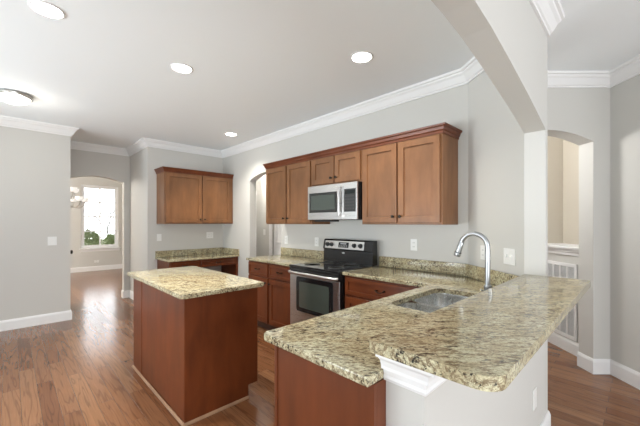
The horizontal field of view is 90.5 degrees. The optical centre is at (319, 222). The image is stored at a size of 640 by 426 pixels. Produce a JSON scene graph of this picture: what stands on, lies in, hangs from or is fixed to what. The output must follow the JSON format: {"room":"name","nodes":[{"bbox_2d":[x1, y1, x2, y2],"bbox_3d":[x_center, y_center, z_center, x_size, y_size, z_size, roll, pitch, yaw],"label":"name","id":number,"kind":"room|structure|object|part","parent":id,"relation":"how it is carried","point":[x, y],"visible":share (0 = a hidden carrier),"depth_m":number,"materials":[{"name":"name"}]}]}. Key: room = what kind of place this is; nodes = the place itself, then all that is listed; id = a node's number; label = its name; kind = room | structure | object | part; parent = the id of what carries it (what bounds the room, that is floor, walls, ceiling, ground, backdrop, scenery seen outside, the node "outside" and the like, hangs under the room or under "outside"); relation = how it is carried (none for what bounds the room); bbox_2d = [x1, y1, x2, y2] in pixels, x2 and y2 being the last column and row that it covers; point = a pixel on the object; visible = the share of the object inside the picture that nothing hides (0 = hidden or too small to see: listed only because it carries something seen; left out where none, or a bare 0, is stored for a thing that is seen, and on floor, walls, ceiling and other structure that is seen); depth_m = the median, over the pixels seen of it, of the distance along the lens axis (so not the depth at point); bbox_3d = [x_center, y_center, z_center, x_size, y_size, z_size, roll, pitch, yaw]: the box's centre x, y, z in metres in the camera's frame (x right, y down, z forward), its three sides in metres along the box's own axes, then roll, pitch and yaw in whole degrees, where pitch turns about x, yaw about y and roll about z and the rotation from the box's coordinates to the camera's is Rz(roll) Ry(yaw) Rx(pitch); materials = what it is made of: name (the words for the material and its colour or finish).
{"room":"kitchen","nodes":[
{"label":"kitchen","id":0,"kind":"room"},
{"bbox_2d":[0,126,69,320],"bbox_3d":[-5.415,0.013,2.840,5.020,2.745,0.120,0,0,-44],"label":"wall","id":1,"kind":"structure","parent":0,"point":[34,165],"depth_m":4.27,"materials":[{"name":"grey paint"}]},
{"bbox_2d":[0,309,71,331],"bbox_3d":[-5.403,1.317,2.840,5.037,0.135,0.137,0,0,-44],"label":"baseboard","id":2,"kind":"structure","parent":1,"relation":"attached to","point":[23,322],"depth_m":4.28,"materials":[{"name":"white paint"}]},
{"bbox_2d":[48,237,56,244],"bbox_3d":[-3.714,0.250,4.404,0.098,0.120,0.017,0,0,-44],"label":"light switch","id":3,"kind":"object","parent":1,"relation":"attached to","point":[51,240],"visible":1,"depth_m":4.41,"materials":[{"name":"white plastic"}]},
{"bbox_2d":[70,176,121,267],"bbox_3d":[-6.984,0.013,8.869,5.600,2.745,0.150,0,0,-44],"label":"wall","id":4,"kind":"structure","parent":0,"point":[77,259],"depth_m":9.09,"materials":[{"name":"grey paint"}]},
{"bbox_2d":[70,264,121,272],"bbox_3d":[-6.962,1.317,8.774,5.500,0.135,0.016,0,0,-44],"label":"baseboard","id":5,"kind":"structure","parent":4,"relation":"attached to","point":[116,266],"depth_m":9.20,"materials":[{"name":"white paint"}]},
{"bbox_2d":[81,184,117,248],"bbox_3d":[-6.484,-0.185,9.351,0.910,1.820,0.080,0,0,-44],"label":"window","id":6,"kind":"structure","parent":4,"relation":"in","point":[99,215],"depth_m":9.34,"materials":[{"name":"glass"}]},
{"bbox_3d":[-6.498,-0.608,9.365,0.820,0.885,0.030,0,0,-44],"label":"sash","id":7,"kind":"part","parent":6,"relation":"part of","materials":[{"name":"glass"}]},
{"bbox_3d":[-6.498,-0.608,9.366,0.760,0.825,0.004,0,0,-44],"label":"pane","id":8,"kind":"part","parent":6,"relation":"part of","materials":[{"name":"clear glass"}]},
{"bbox_3d":[-6.477,0.237,9.344,0.820,0.885,0.030,0,0,-44],"label":"sash","id":9,"kind":"part","parent":6,"relation":"part of","materials":[{"name":"glass"}]},
{"bbox_3d":[-6.477,0.237,9.345,0.760,0.825,0.004,0,0,-44],"label":"pane","id":10,"kind":"part","parent":6,"relation":"part of","materials":[{"name":"clear glass"}]},
{"bbox_2d":[79,247,120,251],"bbox_3d":[-6.424,0.775,9.290,1.010,0.100,0.070,0,0,-44],"label":"trim","id":11,"kind":"structure","parent":4,"relation":"attached to","point":[105,248],"depth_m":9.27,"materials":[{"name":"white paint"}]},
{"bbox_2d":[70,149,129,290],"bbox_3d":[-3.975,0.013,5.602,1.100,2.745,0.130,0,0,-44],"label":"wall","id":12,"kind":"structure","parent":0,"point":[82,163],"depth_m":5.78,"materials":[{"name":"grey paint"}]},
{"bbox_2d":[130,147,155,290],"bbox_3d":[-3.179,0.013,5.631,0.120,2.745,1.200,0,0,-44],"label":"wall","id":13,"kind":"structure","parent":0,"point":[143,162],"depth_m":5.36,"materials":[{"name":"grey paint"}]},
{"bbox_2d":[121,290,132,299],"bbox_3d":[-3.224,1.317,5.575,1.230,0.135,0.118,0,0,41],"label":"baseboard","id":14,"kind":"structure","parent":13,"relation":"attached to","point":[127,293],"depth_m":5.87,"materials":[{"name":"white paint"}]},
{"bbox_2d":[156,148,222,271],"bbox_3d":[-2.287,0.013,5.748,1.320,2.745,0.120,0,0,-44],"label":"wall","id":15,"kind":"structure","parent":0,"point":[174,236],"depth_m":5.62,"materials":[{"name":"grey paint"}]},
{"bbox_2d":[157,234,161,240],"bbox_3d":[-2.671,0.240,5.276,0.072,0.116,0.017,0,0,-44],"label":"light switch","id":16,"kind":"object","parent":15,"relation":"attached to","point":[159,236],"visible":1,"depth_m":5.28,"materials":[{"name":"white plastic"}]},
{"bbox_2d":[155,247,222,256],"bbox_3d":[-2.282,0.515,5.652,1.204,0.100,0.020,0,0,-44],"label":"backsplash","id":17,"kind":"structure","parent":15,"relation":"attached to","point":[204,250],"depth_m":5.59,"materials":[{"name":"beige stone"}]},
{"bbox_2d":[154,166,233,223],"bbox_3d":[-2.147,-0.433,5.501,1.222,0.897,0.427,0,0,-44],"label":"upper cabinet","id":18,"kind":"object","parent":15,"relation":"attached to","point":[184,196],"visible":1,"depth_m":5.30,"materials":[{"name":"brown wood"}]},
{"bbox_3d":[-2.220,-0.401,5.190,0.578,0.795,0.021,0,0,-44],"label":"door","id":19,"kind":"part","parent":18,"relation":"part of","materials":[{"name":"brown wood"}]},
{"bbox_3d":[-2.152,-0.845,5.505,1.220,0.074,0.412,0,0,-44],"label":"crown","id":20,"kind":"part","parent":18,"relation":"part of","materials":[{"name":"brown wood"}]},
{"bbox_3d":[-1.816,-0.401,5.584,0.515,0.795,0.021,0,0,-44],"label":"door","id":21,"kind":"part","parent":18,"relation":"part of","materials":[{"name":"brown wood"}]},
{"bbox_2d":[206,232,212,237],"bbox_3d":[-2.045,0.225,5.894,0.130,0.116,0.009,0,0,-44],"label":"wall outlet","id":22,"kind":"object","parent":15,"relation":"attached to","point":[208,234],"visible":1,"depth_m":5.88,"materials":[{"name":"white plastic"}]},
{"bbox_2d":[256,177,261,256],"bbox_3d":[-1.443,0.013,7.145,0.120,2.745,1.200,0,0,-44],"label":"wall","id":23,"kind":"structure","parent":0,"point":[259,181],"depth_m":6.94,"materials":[{"name":"grey paint"}]},
{"bbox_2d":[262,175,273,255],"bbox_3d":[-0.183,0.013,5.727,0.300,2.745,2.590,0,0,-44],"label":"wall","id":24,"kind":"structure","parent":0,"point":[265,238],"depth_m":6.46,"materials":[{"name":"grey paint"}]},
{"bbox_2d":[269,224,271,254],"bbox_3d":[-0.686,0.343,6.011,0.021,2.085,0.930,0,0,-44],"label":"trim","id":25,"kind":"structure","parent":24,"relation":"attached to","point":[270,225],"depth_m":6.30,"materials":[{"name":"white paint"}]},
{"bbox_2d":[274,224,280,254],"bbox_3d":[-0.647,0.372,6.049,0.052,2.005,0.750,0,0,-44],"label":"door","id":26,"kind":"structure","parent":24,"relation":"in","point":[277,227],"depth_m":6.22,"materials":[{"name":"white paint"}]},
{"bbox_3d":[-0.775,-0.055,6.152,0.013,0.900,0.265,0,0,-44],"label":"panel","id":27,"kind":"part","parent":26,"relation":"part of","materials":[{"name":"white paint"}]},
{"bbox_2d":[0,0,639,149],"bbox_3d":[-1.906,-1.410,3.240,10.600,0.100,15.300,0,0,-44],"label":"ceiling","id":28,"kind":"structure","parent":0,"point":[103,70],"depth_m":2.59,"materials":[{"name":"white paint"}]},
{"bbox_2d":[0,89,33,105],"bbox_3d":[-3.228,-1.308,3.348,0.312,0.103,0.312,0,0,-44],"label":"light","id":29,"kind":"object","parent":28,"relation":"attached to","point":[9,96],"visible":1,"depth_m":3.28,"materials":[{"name":"white glass"}]},
{"bbox_2d":[27,0,65,18],"bbox_3d":[-1.737,-1.355,2.022,0.188,0.009,0.188,0,0,-44],"label":"recessed light","id":30,"kind":"object","parent":28,"relation":"in","point":[44,8],"visible":1,"depth_m":2.01,"materials":[{"name":"white paint"}]},
{"bbox_2d":[70,187,88,207],"bbox_3d":[-5.595,-0.837,7.046,0.788,1.044,0.736,0,0,-44],"label":"chandelier","id":31,"kind":"object","parent":28,"relation":"hanging from","point":[74,190],"visible":0.45,"depth_m":7.01,"materials":[{"name":"silver metal"}]},
{"bbox_3d":[-5.419,-0.733,6.950,0.171,0.095,0.171,0,0,-44],"label":"lamp shade","id":32,"kind":"part","parent":31,"relation":"part of","materials":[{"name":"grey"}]},
{"bbox_3d":[-5.290,-0.532,6.991,0.171,0.095,0.171,0,0,-44],"label":"lamp shade","id":33,"kind":"part","parent":31,"relation":"part of","materials":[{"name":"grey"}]},
{"bbox_2d":[170,63,192,73],"bbox_3d":[-1.212,-1.355,2.786,0.188,0.009,0.188,0,0,-44],"label":"recessed light","id":34,"kind":"object","parent":28,"relation":"in","point":[178,67],"visible":1,"depth_m":2.77,"materials":[{"name":"white paint"}]},
{"bbox_2d":[225,132,237,135],"bbox_3d":[-1.357,-1.355,4.853,0.188,0.009,0.188,0,0,-44],"label":"recessed light","id":35,"kind":"object","parent":28,"relation":"in","point":[227,133],"visible":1,"depth_m":4.84,"materials":[{"name":"white paint"}]},
{"bbox_2d":[350,51,372,62],"bbox_3d":[0.342,-1.355,2.598,0.188,0.009,0.188,0,0,-44],"label":"recessed light","id":36,"kind":"object","parent":28,"relation":"in","point":[360,56],"visible":1,"depth_m":2.58,"materials":[{"name":"white paint"}]},
{"bbox_2d":[0,268,639,425],"bbox_3d":[-1.906,1.435,3.240,10.600,0.100,15.300,0,0,-44],"label":"floor","id":37,"kind":"structure","parent":0,"point":[78,371],"depth_m":2.76,"materials":[{"name":"brown wood"}]},
{"bbox_2d":[132,278,256,425],"bbox_3d":[-1.144,0.944,2.821,0.629,0.883,1.270,0,0,-44],"label":"base cabinet","id":38,"kind":"object","parent":37,"relation":"on","point":[198,355],"visible":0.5,"depth_m":2.38,"materials":[{"name":"brown wood"}]},
{"bbox_3d":[-1.579,0.944,3.252,0.586,0.883,0.020,0,0,-44],"label":"panel","id":39,"kind":"part","parent":38,"relation":"part of","materials":[{"name":"brown wood"}]},
{"bbox_3d":[-1.355,0.944,2.615,0.008,0.883,1.204,0,0,-44],"label":"panel","id":40,"kind":"part","parent":38,"relation":"part of","materials":[{"name":"brown wood"}]},
{"bbox_3d":[-1.186,1.375,2.780,0.512,0.019,1.270,0,0,-44],"label":"shoe molding","id":41,"kind":"part","parent":38,"relation":"part of","materials":[{"name":"beige wood"}]},
{"bbox_2d":[127,266,263,298],"bbox_3d":[-1.147,0.486,2.785,0.650,0.030,1.363,0,0,-44],"label":"countertop","id":42,"kind":"structure","parent":38,"relation":"on","point":[187,282],"depth_m":2.56,"materials":[{"name":"beige stone"}]},
{"bbox_3d":[-0.723,0.944,2.376,0.586,0.883,0.020,0,0,-44],"label":"panel","id":43,"kind":"part","parent":38,"relation":"part of","materials":[{"name":"brown wood"}]},
{"bbox_2d":[157,257,237,275],"bbox_3d":[-2.063,0.991,5.449,1.173,0.789,0.615,0,0,-44],"label":"base cabinet","id":44,"kind":"object","parent":37,"relation":"on","point":[229,265],"visible":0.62,"depth_m":5.31,"materials":[{"name":"brown wood"}]},
{"bbox_3d":[-2.128,0.669,5.013,0.440,0.123,0.021,0,0,-44],"label":"drawer","id":45,"kind":"part","parent":44,"relation":"part of","materials":[{"name":"brown wood"}]},
{"bbox_2d":[155,247,239,261],"bbox_3d":[-2.076,0.530,5.439,1.206,0.130,0.613,0,0,-44],"label":"countertop","id":46,"kind":"structure","parent":44,"relation":"on","point":[221,252],"depth_m":5.52,"materials":[{"name":"beige stone"}]},
{"bbox_3d":[-1.719,0.663,5.413,0.635,0.110,0.021,0,0,-44],"label":"drawer","id":47,"kind":"part","parent":44,"relation":"part of","materials":[{"name":"brown wood"}]},
{"bbox_3d":[-1.673,0.991,5.866,0.033,0.789,0.562,0,0,-44],"label":"panel","id":48,"kind":"part","parent":44,"relation":"part of","materials":[{"name":"brown wood"}]},
{"bbox_2d":[248,260,290,329],"bbox_3d":[-0.440,0.944,4.165,0.647,0.883,0.955,0,0,-44],"label":"base cabinet","id":49,"kind":"object","parent":37,"relation":"on","point":[273,298],"visible":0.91,"depth_m":3.92,"materials":[{"name":"brown wood"}]},
{"bbox_3d":[-0.807,0.600,4.138,0.021,0.160,0.442,0,0,-44],"label":"drawer","id":50,"kind":"part","parent":49,"relation":"part of","materials":[{"name":"brown wood"}]},
{"bbox_3d":[-0.807,0.980,4.138,0.021,0.560,0.442,0,0,-44],"label":"door","id":51,"kind":"part","parent":49,"relation":"part of","materials":[{"name":"brown wood"}]},
{"bbox_3d":[-0.476,0.980,3.799,0.021,0.560,0.446,0,0,-44],"label":"door","id":52,"kind":"part","parent":49,"relation":"part of","materials":[{"name":"brown wood"}]},
{"bbox_3d":[-0.476,0.600,3.799,0.021,0.160,0.446,0,0,-44],"label":"drawer","id":53,"kind":"part","parent":49,"relation":"part of","materials":[{"name":"brown wood"}]},
{"bbox_2d":[246,247,323,266],"bbox_3d":[-0.449,0.432,4.190,0.623,0.138,1.007,0,0,-44],"label":"countertop","id":54,"kind":"structure","parent":49,"relation":"on","point":[288,256],"depth_m":4.21,"materials":[{"name":"beige stone"}]},
{"bbox_2d":[288,238,376,323],"bbox_3d":[0.128,0.790,3.513,0.698,1.190,0.756,0,0,-44],"label":"range","id":55,"kind":"object","parent":37,"relation":"on","point":[317,288],"visible":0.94,"depth_m":3.42,"materials":[{"name":"black metal"}]},
{"bbox_3d":[-0.102,0.540,3.289,0.056,0.030,0.745,0,0,-44],"label":"handle","id":56,"kind":"part","parent":55,"relation":"part of","materials":[{"name":"silver metal"}]},
{"bbox_3d":[-0.070,0.775,3.301,0.002,0.280,0.452,0,0,-44],"label":"pane","id":57,"kind":"part","parent":55,"relation":"part of","materials":[{"name":"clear glass"}]},
{"bbox_3d":[-0.071,0.855,3.319,0.012,0.570,0.748,0,0,-44],"label":"oven door","id":58,"kind":"part","parent":55,"relation":"part of","materials":[{"name":"silver metal"}]},
{"bbox_2d":[289,260,371,273],"bbox_3d":[0.107,0.477,3.493,0.535,0.024,0.754,0,0,-44],"label":"cooktop","id":59,"kind":"object","parent":55,"relation":"in","point":[326,266],"depth_m":3.42,"materials":[{"name":"black glass"}]},
{"bbox_3d":[0.275,0.258,3.708,0.021,0.092,0.600,0,0,-44],"label":"control panel","id":60,"kind":"part","parent":55,"relation":"part of","materials":[{"name":"silver metal"}]},
{"bbox_2d":[275,300,413,425],"bbox_3d":[0.513,0.944,1.707,1.520,0.883,0.553,0,0,-44],"label":"base cabinet","id":61,"kind":"object","parent":37,"relation":"on","point":[307,393],"visible":0.16,"depth_m":1.16,"materials":[{"name":"brown wood"}]},
{"bbox_3d":[-0.007,0.944,1.168,0.022,0.883,0.509,0,0,-44],"label":"panel","id":62,"kind":"part","parent":61,"relation":"part of","materials":[{"name":"brown wood"}]},
{"bbox_2d":[264,256,518,386],"bbox_3d":[0.404,0.432,2.230,2.143,0.138,1.454,0,0,-44],"label":"countertop","id":63,"kind":"structure","parent":61,"relation":"on","point":[337,342],"depth_m":1.56,"materials":[{"name":"beige stone"}]},
{"bbox_2d":[396,293,467,312],"bbox_3d":[0.744,0.602,1.957,0.682,0.199,0.383,0,0,-44],"label":"sink","id":64,"kind":"object","parent":63,"relation":"in","point":[432,302],"visible":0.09,"depth_m":2.20,"materials":[{"name":"silver metal"}]},
{"bbox_3d":[0.596,0.582,1.813,0.268,0.159,0.383,0,0,-44],"label":"bowl","id":65,"kind":"part","parent":64,"relation":"part of","materials":[{"name":"silver metal"}]},
{"bbox_3d":[0.843,0.602,2.054,0.406,0.199,0.383,0,0,-44],"label":"bowl","id":66,"kind":"part","parent":64,"relation":"part of","materials":[{"name":"silver metal"}]},
{"bbox_2d":[454,231,491,290],"bbox_3d":[0.940,0.261,1.953,0.115,0.420,0.215,0,0,-23],"label":"faucet","id":67,"kind":"object","parent":63,"relation":"on","point":[464,237],"visible":0.77,"depth_m":1.89,"materials":[{"name":"silver metal"}]},
{"bbox_2d":[345,275,419,308],"bbox_3d":[0.749,0.944,2.948,0.647,0.883,0.900,0,0,-44],"label":"base cabinet","id":68,"kind":"object","parent":37,"relation":"on","point":[358,290],"visible":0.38,"depth_m":2.87,"materials":[{"name":"brown wood"}]},
{"bbox_3d":[0.384,0.980,2.918,0.021,0.560,0.390,0,0,-44],"label":"door","id":69,"kind":"part","parent":68,"relation":"part of","materials":[{"name":"brown wood"}]},
{"bbox_3d":[0.529,0.600,2.770,0.021,0.160,0.804,0,0,-44],"label":"drawer","id":70,"kind":"part","parent":68,"relation":"part of","materials":[{"name":"brown wood"}]},
{"bbox_2d":[223,84,467,277],"bbox_3d":[-0.226,0.013,4.497,0.120,2.745,4.550,0,0,-44],"label":"wall","id":71,"kind":"structure","parent":0,"point":[434,242],"depth_m":3.67,"materials":[{"name":"grey paint"}]},
{"bbox_2d":[223,247,238,254],"bbox_3d":[-1.646,0.515,5.848,0.020,0.100,0.588,0,0,-44],"label":"backsplash","id":72,"kind":"structure","parent":71,"relation":"attached to","point":[225,250],"depth_m":5.81,"materials":[{"name":"beige stone"}]},
{"bbox_2d":[266,160,329,223],"bbox_3d":[-0.334,-0.378,4.255,0.370,0.785,0.950,0,0,-44],"label":"upper cabinet","id":73,"kind":"object","parent":71,"relation":"attached to","point":[287,186],"visible":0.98,"depth_m":4.10,"materials":[{"name":"brown wood"}]},
{"bbox_3d":[-0.601,-0.376,4.322,0.021,0.745,0.444,0,0,-44],"label":"door","id":74,"kind":"part","parent":73,"relation":"part of","materials":[{"name":"brown wood"}]},
{"bbox_3d":[-0.272,-0.376,3.986,0.021,0.745,0.444,0,0,-44],"label":"door","id":75,"kind":"part","parent":73,"relation":"part of","materials":[{"name":"brown wood"}]},
{"bbox_2d":[263,122,461,169],"bbox_3d":[0.235,-0.795,3.682,0.354,0.074,2.640,0,0,-44],"label":"crown molding","id":76,"kind":"structure","parent":73,"relation":"on","point":[444,127],"depth_m":3.12,"materials":[{"name":"brown wood"}]},
{"bbox_2d":[281,247,323,258],"bbox_3d":[-0.232,0.417,4.400,0.020,0.108,1.004,0,0,-44],"label":"backsplash","id":77,"kind":"structure","parent":71,"relation":"attached to","point":[317,254],"depth_m":4.38,"materials":[{"name":"beige stone"}]},
{"bbox_2d":[315,237,318,245],"bbox_3d":[-0.046,0.250,4.219,0.009,0.116,0.072,0,0,-44],"label":"wall outlet","id":78,"kind":"object","parent":71,"relation":"attached to","point":[316,238],"visible":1,"depth_m":4.21,"materials":[{"name":"white plastic"}]},
{"bbox_2d":[312,150,361,186],"bbox_3d":[0.265,-0.600,3.642,0.370,0.340,0.760,0,0,-44],"label":"upper cabinet","id":79,"kind":"object","parent":71,"relation":"attached to","point":[345,167],"visible":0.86,"depth_m":3.49,"materials":[{"name":"brown wood"}]},
{"bbox_3d":[0.032,-0.598,3.675,0.021,0.300,0.356,0,0,-44],"label":"door","id":80,"kind":"part","parent":79,"relation":"part of","materials":[{"name":"brown wood"}]},
{"bbox_2d":[308,181,361,221],"bbox_3d":[0.242,-0.222,3.625,0.424,0.414,0.748,0,0,-44],"label":"microwave","id":81,"kind":"object","parent":79,"relation":"attached to","point":[340,201],"visible":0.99,"depth_m":3.44,"materials":[{"name":"silver metal"}]},
{"bbox_3d":[0.057,-0.232,3.578,0.021,0.390,0.555,0,0,-44],"label":"door","id":82,"kind":"part","parent":81,"relation":"part of","materials":[{"name":"silver metal"}]},
{"bbox_3d":[0.202,-0.231,3.388,0.036,0.306,0.028,0,0,-44],"label":"handle","id":83,"kind":"part","parent":81,"relation":"part of","materials":[{"name":"silver metal"}]},
{"bbox_3d":[0.319,-0.232,3.310,0.021,0.390,0.191,0,0,-44],"label":"control panel","id":84,"kind":"part","parent":81,"relation":"part of","materials":[{"name":"silver metal"}]},
{"bbox_3d":[0.292,-0.598,3.409,0.021,0.300,0.356,0,0,-44],"label":"door","id":85,"kind":"part","parent":79,"relation":"part of","materials":[{"name":"brown wood"}]},
{"bbox_2d":[362,133,457,224],"bbox_3d":[0.828,-0.378,3.065,0.370,0.785,0.851,0,0,-44],"label":"upper cabinet","id":86,"kind":"object","parent":71,"relation":"attached to","point":[413,181],"visible":0.99,"depth_m":2.87,"materials":[{"name":"brown wood"}]},
{"bbox_3d":[0.579,-0.376,3.115,0.021,0.745,0.400,0,0,-44],"label":"door","id":87,"kind":"part","parent":86,"relation":"part of","materials":[{"name":"brown wood"}]},
{"bbox_3d":[0.871,-0.376,2.816,0.021,0.745,0.400,0,0,-44],"label":"door","id":88,"kind":"part","parent":86,"relation":"part of","materials":[{"name":"brown wood"}]},
{"bbox_2d":[411,239,416,250],"bbox_3d":[0.947,0.220,3.203,0.009,0.116,0.072,0,0,-44],"label":"wall outlet","id":89,"kind":"object","parent":71,"relation":"attached to","point":[413,241],"visible":1,"depth_m":3.20,"materials":[{"name":"white plastic"}]},
{"bbox_2d":[379,256,464,275],"bbox_3d":[0.979,0.417,3.159,0.020,0.108,0.928,0,0,-44],"label":"backsplash","id":90,"kind":"structure","parent":71,"relation":"attached to","point":[404,263],"depth_m":3.10,"materials":[{"name":"beige stone"}]},
{"bbox_2d":[386,341,545,425],"bbox_3d":[0.842,0.882,1.548,1.630,1.005,0.132,0,0,-44],"label":"wall","id":91,"kind":"structure","parent":0,"point":[452,403],"depth_m":1.19,"materials":[{"name":"grey paint"}]},
{"bbox_2d":[375,354,447,396],"bbox_3d":[0.838,0.441,1.498,1.688,0.122,0.199,0,0,-44],"label":"trim","id":92,"kind":"structure","parent":91,"relation":"attached to","point":[423,383],"depth_m":0.94,"materials":[{"name":"white paint"}]},
{"bbox_2d":[369,274,590,391],"bbox_3d":[0.885,0.362,1.423,1.741,0.034,0.356,0,0,-44],"label":"bar","id":93,"kind":"object","parent":91,"relation":"on","point":[481,341],"visible":1,"depth_m":1.00,"materials":[{"name":"beige stone"}]},
{"bbox_2d":[533,387,536,410],"bbox_3d":[1.253,1.025,1.852,0.072,0.116,0.006,0,0,-44],"label":"blank plate","id":94,"kind":"object","parent":91,"relation":"attached to","point":[535,388],"visible":1,"depth_m":1.85,"materials":[{"name":"white plastic"}]},
{"bbox_2d":[431,0,545,132],"bbox_3d":[-1.038,-0.984,-0.297,6.900,0.752,0.120,0,0,-44],"label":"beam","id":95,"kind":"structure","parent":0,"point":[507,38],"depth_m":1.61,"materials":[{"name":"grey paint"}]},
{"bbox_2d":[468,34,547,412],"bbox_3d":[1.417,0.013,2.497,0.171,2.745,0.855,0,0,-2],"label":"wall","id":96,"kind":"structure","parent":0,"point":[508,166],"depth_m":2.35,"materials":[{"name":"grey paint"}]},
{"bbox_2d":[0,56,483,157],"bbox_3d":[-3.077,-1.300,2.091,7.319,0.118,6.146,0,0,-44],"label":"trim","id":97,"kind":"structure","parent":96,"relation":"attached to","point":[472,68],"depth_m":4.16,"materials":[{"name":"white paint"}]},
{"bbox_2d":[480,245,484,259],"bbox_3d":[1.338,0.243,2.603,0.009,0.116,0.072,0,0,-6],"label":"wall outlet","id":98,"kind":"object","parent":96,"relation":"attached to","point":[482,248],"visible":0.87,"depth_m":2.60,"materials":[{"name":"white plastic"}]},
{"bbox_2d":[465,264,518,284],"bbox_3d":[1.332,0.417,2.496,0.020,0.107,0.663,0,0,-5],"label":"backsplash","id":99,"kind":"structure","parent":96,"relation":"attached to","point":[476,272],"depth_m":2.47,"materials":[{"name":"beige stone"}]},
{"bbox_2d":[504,248,514,265],"bbox_3d":[1.365,0.243,2.297,0.017,0.116,0.116,0,0,-6],"label":"light switch","id":100,"kind":"object","parent":96,"relation":"attached to","point":[509,254],"visible":1,"depth_m":2.29,"materials":[{"name":"white plastic"}]},
{"bbox_2d":[540,410,550,425],"bbox_3d":[1.031,1.317,1.794,0.462,0.135,2.284,0,0,35],"label":"baseboard","id":101,"kind":"structure","parent":96,"relation":"attached to","point":[546,421],"depth_m":2.05,"materials":[{"name":"white paint"}]},
{"bbox_2d":[529,0,564,36],"bbox_3d":[-0.932,-1.300,0.043,7.526,0.118,0.636,0,0,-44],"label":"trim","id":102,"kind":"structure","parent":96,"relation":"attached to","point":[550,13],"depth_m":1.96,"materials":[{"name":"white paint"}]},
{"bbox_2d":[548,88,609,358],"bbox_3d":[2.145,0.013,3.002,1.050,2.745,0.165,0,0,0],"label":"wall","id":103,"kind":"structure","parent":0,"point":[580,117],"depth_m":2.92,"materials":[{"name":"grey paint"}]},
{"bbox_2d":[548,74,639,372],"bbox_3d":[2.885,0.013,3.300,0.430,2.745,3.800,0,0,0],"label":"wall","id":104,"kind":"structure","parent":0,"point":[625,96],"depth_m":2.83,"materials":[{"name":"grey paint"}]},
{"bbox_2d":[548,260,577,341],"bbox_3d":[2.672,0.835,3.680,0.015,0.800,0.760,0,0,0],"label":"air vent","id":105,"kind":"object","parent":104,"relation":"in","point":[568,327],"visible":0.21,"depth_m":3.42,"materials":[{"name":"grey metal"}]},
{"bbox_2d":[548,243,578,255],"bbox_3d":[2.815,0.297,3.505,0.368,0.095,0.830,0,0,0],"label":"trim","id":106,"kind":"structure","parent":104,"relation":"on","point":[558,248],"depth_m":3.50,"materials":[{"name":"white paint"}]},
{"bbox_2d":[548,55,639,87],"bbox_3d":[2.150,-1.300,2.170,1.039,0.118,1.499,0,0,0],"label":"trim","id":107,"kind":"structure","parent":104,"relation":"attached to","point":[629,69],"depth_m":2.85,"materials":[{"name":"white paint"}]},
{"bbox_2d":[548,332,639,389],"bbox_3d":[2.589,1.317,3.310,0.181,0.135,3.780,0,0,0],"label":"baseboard","id":108,"kind":"structure","parent":104,"relation":"attached to","point":[626,374],"depth_m":2.90,"materials":[{"name":"white paint"}]}
]}

